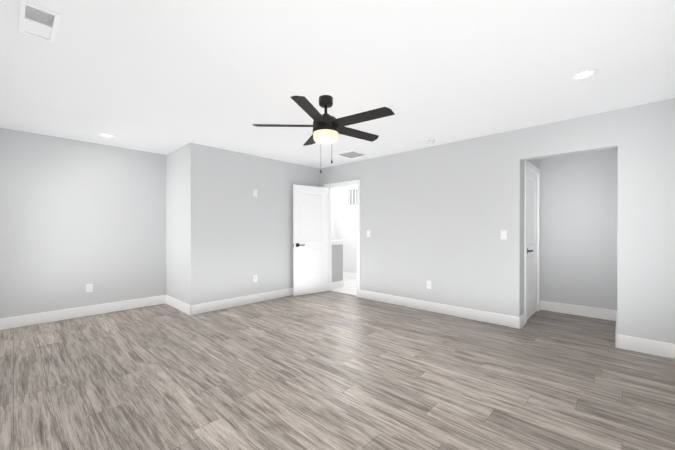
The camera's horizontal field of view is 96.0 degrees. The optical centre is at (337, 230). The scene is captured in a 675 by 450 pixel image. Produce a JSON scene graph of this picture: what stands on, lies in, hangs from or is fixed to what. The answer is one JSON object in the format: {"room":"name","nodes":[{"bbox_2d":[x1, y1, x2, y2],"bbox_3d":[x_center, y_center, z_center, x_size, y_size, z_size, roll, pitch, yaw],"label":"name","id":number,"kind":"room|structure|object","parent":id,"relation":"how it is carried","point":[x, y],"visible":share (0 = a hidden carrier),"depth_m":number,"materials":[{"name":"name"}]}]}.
{"room":"empty bedroom","nodes":[
{"label":"empty bedroom","id":0,"kind":"room"},
{"bbox_2d":[0,128,163,317],"bbox_3d":[-3.522,-0.025,4.336,0.120,2.440,2.170,0,0,43],"label":"wall","id":1,"kind":"structure","parent":0,"point":[74,214],"depth_m":4.17,"materials":[{"name":"grey paint"}]},
{"bbox_2d":[0,295,163,329],"bbox_3d":[-3.471,1.126,4.292,0.020,0.140,1.930,0,0,43],"label":"baseboard","id":2,"kind":"structure","parent":1,"relation":"attached to","point":[51,316],"depth_m":4.16,"materials":[{"name":"white wood"}]},
{"bbox_2d":[86,284,92,291],"bbox_3d":[-3.490,0.805,4.279,0.009,0.115,0.070,0,0,43],"label":"electrical outlet","id":3,"kind":"object","parent":1,"relation":"attached to","point":[89,287],"visible":1,"depth_m":4.28,"materials":[{"name":"white plastic"}]},
{"bbox_2d":[164,146,183,301],"bbox_3d":[-2.449,-0.026,4.736,0.900,2.440,0.120,0,0,43],"label":"wall","id":4,"kind":"structure","parent":0,"point":[173,161],"depth_m":4.74,"materials":[{"name":"grey paint"}]},
{"bbox_2d":[164,295,187,313],"bbox_3d":[-2.448,1.124,4.646,0.990,0.140,0.014,0,0,43],"label":"baseboard","id":5,"kind":"structure","parent":4,"relation":"attached to","point":[173,302],"depth_m":4.65,"materials":[{"name":"white wood"}]},
{"bbox_2d":[184,143,319,304],"bbox_3d":[-1.219,-0.027,5.304,0.120,2.440,2.630,0,0,43],"label":"wall","id":6,"kind":"structure","parent":0,"point":[192,224],"depth_m":4.81,"materials":[{"name":"grey paint"}]},
{"bbox_2d":[188,288,292,314],"bbox_3d":[-1.216,1.123,5.212,0.014,0.140,2.524,0,0,43],"label":"baseboard","id":7,"kind":"structure","parent":6,"relation":"attached to","point":[243,300],"depth_m":4.80,"materials":[{"name":"white wood"}]},
{"bbox_2d":[332,188,337,239],"bbox_3d":[-0.566,-0.033,7.377,0.140,2.440,1.530,0,0,43],"label":"wall","id":8,"kind":"structure","parent":0,"point":[334,191],"depth_m":7.85,"materials":[{"name":"white paint"}]},
{"bbox_2d":[0,291,674,449],"bbox_3d":[0.085,1.247,3.833,6.080,0.100,6.360,0,0,43],"label":"floor","id":9,"kind":"structure","parent":0,"point":[329,370],"depth_m":2.41,"materials":[{"name":"grey wood"}]},
{"bbox_2d":[0,0,674,168],"bbox_3d":[0.085,-1.293,3.825,6.080,0.100,6.360,0,0,43],"label":"ceiling","id":10,"kind":"structure","parent":0,"point":[165,77],"depth_m":2.34,"materials":[{"name":"white paint"}]},
{"bbox_2d":[19,0,59,42],"bbox_3d":[-1.769,-1.230,1.801,0.370,0.014,0.160,0,0,43],"label":"ceiling vent","id":11,"kind":"object","parent":10,"relation":"in","point":[38,21],"visible":1,"depth_m":1.79,"materials":[{"name":"white metal"}]},
{"bbox_2d":[98,133,114,136],"bbox_3d":[-3.004,-1.240,3.950,0.176,0.007,0.176,0,0,43],"label":"recessed light","id":12,"kind":"object","parent":10,"relation":"in","point":[105,135],"visible":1,"depth_m":3.95,"materials":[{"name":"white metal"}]},
{"bbox_2d":[253,95,394,172],"bbox_3d":[-0.072,-0.900,2.854,1.279,0.680,1.267,0,0,43],"label":"ceiling fan","id":13,"kind":"object","parent":10,"relation":"hanging from","point":[327,128],"visible":1,"depth_m":2.74,"materials":[{"name":"black metal"}]},
{"bbox_2d":[334,150,368,158],"bbox_3d":[0.232,-1.240,4.962,0.400,0.014,0.420,0,0,43],"label":"ceiling vent","id":14,"kind":"object","parent":10,"relation":"in","point":[351,154],"visible":1,"depth_m":4.96,"materials":[{"name":"white metal"}]},
{"bbox_2d":[425,138,435,142],"bbox_3d":[1.264,-1.225,4.133,0.132,0.038,0.132,0,0,43],"label":"smoke detector","id":15,"kind":"object","parent":10,"relation":"attached to","point":[429,140],"visible":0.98,"depth_m":4.09,"materials":[{"name":"white plastic"}]},
{"bbox_2d":[570,68,597,79],"bbox_3d":[1.950,-1.236,2.408,0.176,0.007,0.176,0,0,43],"label":"recessed light","id":16,"kind":"object","parent":10,"relation":"in","point":[583,74],"visible":1,"depth_m":2.40,"materials":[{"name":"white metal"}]},
{"bbox_2d":[332,240,344,288],"bbox_3d":[-0.063,0.697,6.343,0.150,0.985,0.465,0,0,43],"label":"wall","id":17,"kind":"structure","parent":0,"point":[337,264],"depth_m":6.34,"materials":[{"name":"grey paint"}]},
{"bbox_2d":[330,277,356,295],"bbox_3d":[0.439,1.186,6.515,2.590,0.006,1.500,0,0,43],"label":"floor","id":18,"kind":"structure","parent":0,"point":[349,286],"depth_m":6.34,"materials":[{"name":"white tile"}]},
{"bbox_2d":[338,186,356,272],"bbox_3d":[0.986,-0.033,7.081,2.810,2.440,0.120,0,0,43],"label":"wall","id":19,"kind":"structure","parent":0,"point":[344,225],"depth_m":7.68,"materials":[{"name":"white paint"}]},
{"bbox_2d":[341,186,356,210],"bbox_3d":[0.553,-0.829,7.436,1.130,0.670,0.130,0,0,43],"label":"bathroom window","id":20,"kind":"structure","parent":19,"relation":"in","point":[351,198],"depth_m":7.67,"materials":[{"name":"white"}]},
{"bbox_2d":[343,272,356,278],"bbox_3d":[0.940,1.118,7.036,2.570,0.140,0.014,0,0,43],"label":"baseboard","id":21,"kind":"structure","parent":19,"relation":"attached to","point":[349,275],"depth_m":7.60,"materials":[{"name":"white wood"}]},
{"bbox_2d":[320,98,674,343],"bbox_3d":[1.485,-0.025,4.491,4.940,2.440,0.120,0,0,43],"label":"wall","id":22,"kind":"structure","parent":0,"point":[440,217],"depth_m":3.90,"materials":[{"name":"grey paint"}]},
{"bbox_2d":[293,184,327,295],"bbox_3d":[-0.492,0.172,5.746,0.770,2.022,0.143,0,0,-37],"label":"bathroom door","id":23,"kind":"structure","parent":22,"relation":"in","point":[310,239],"depth_m":5.71,"materials":[{"name":"white painted wood"},{"name":"matte black metal handle"}]},
{"bbox_2d":[324,179,359,297],"bbox_3d":[0.117,0.138,5.773,0.912,2.106,0.154,0,0,43],"label":"door frame","id":24,"kind":"structure","parent":22,"relation":"attached to","point":[331,186],"depth_m":5.81,"materials":[{"name":"white wood"}]},
{"bbox_2d":[427,281,430,288],"bbox_3d":[1.359,0.805,4.523,0.070,0.115,0.009,0,0,43],"label":"electrical outlet","id":25,"kind":"object","parent":22,"relation":"attached to","point":[428,284],"visible":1,"depth_m":4.52,"materials":[{"name":"white plastic"}]},
{"bbox_2d":[360,290,523,328],"bbox_3d":[1.315,1.125,4.562,2.509,0.140,0.014,0,0,43],"label":"baseboard","id":26,"kind":"structure","parent":22,"relation":"attached to","point":[489,317],"depth_m":4.30,"materials":[{"name":"white wood"}]},
{"bbox_2d":[501,230,506,238],"bbox_3d":[2.093,0.052,3.829,0.070,0.115,0.016,0,0,43],"label":"light switch","id":27,"kind":"object","parent":22,"relation":"attached to","point":[503,234],"visible":1,"depth_m":3.82,"materials":[{"name":"white plastic"}]},
{"bbox_2d":[620,335,671,358],"bbox_3d":[3.002,1.129,2.982,0.360,0.140,0.014,0,0,43],"label":"baseboard","id":28,"kind":"structure","parent":22,"relation":"attached to","point":[653,347],"depth_m":2.96,"materials":[{"name":"white wood"}]},
{"bbox_2d":[672,344,674,361],"bbox_3d":[1.648,1.134,1.239,0.014,0.140,4.410,0,0,43],"label":"baseboard","id":29,"kind":"structure","parent":22,"relation":"attached to","point":[673,345],"depth_m":2.83,"materials":[{"name":"white wood"}]},
{"bbox_2d":[522,158,541,314],"bbox_3d":[2.684,-0.025,4.293,0.120,2.440,1.230,0,0,43],"label":"wall","id":30,"kind":"structure","parent":0,"point":[537,163],"depth_m":4.19,"materials":[{"name":"grey paint"}]},
{"bbox_2d":[527,168,536,319],"bbox_3d":[2.690,0.177,4.246,0.143,2.022,0.758,0,0,43],"label":"hall door","id":31,"kind":"structure","parent":30,"relation":"in","point":[531,243],"depth_m":4.25,"materials":[{"name":"white wood"}]},
{"bbox_2d":[524,160,539,323],"bbox_3d":[2.663,0.142,4.272,0.154,2.106,0.912,0,0,43],"label":"door frame","id":32,"kind":"structure","parent":30,"relation":"attached to","point":[531,167],"depth_m":4.09,"materials":[{"name":"white wood"}]},
{"bbox_2d":[542,149,613,309],"bbox_3d":[3.421,-0.025,4.363,0.840,2.440,0.120,0,0,43],"label":"wall","id":33,"kind":"structure","parent":0,"point":[578,222],"depth_m":4.29,"materials":[{"name":"grey paint"}]},
{"bbox_2d":[540,300,615,319],"bbox_3d":[3.370,1.125,4.312,0.860,0.140,0.030,0,0,43],"label":"baseboard","id":34,"kind":"structure","parent":33,"relation":"attached to","point":[606,314],"depth_m":4.29,"materials":[{"name":"white wood"}]},
{"bbox_2d":[614,148,617,310],"bbox_3d":[3.414,-0.023,3.610,0.120,2.440,1.230,0,0,43],"label":"wall","id":35,"kind":"structure","parent":0,"point":[615,149],"depth_m":4.03,"materials":[{"name":"grey paint"}]},
{"bbox_2d":[612,311,619,347],"bbox_3d":[3.278,1.128,3.566,0.014,0.140,1.244,0,0,43],"label":"baseboard","id":36,"kind":"structure","parent":35,"relation":"attached to","point":[614,318],"depth_m":3.12,"materials":[{"name":"white wood"}]}
]}

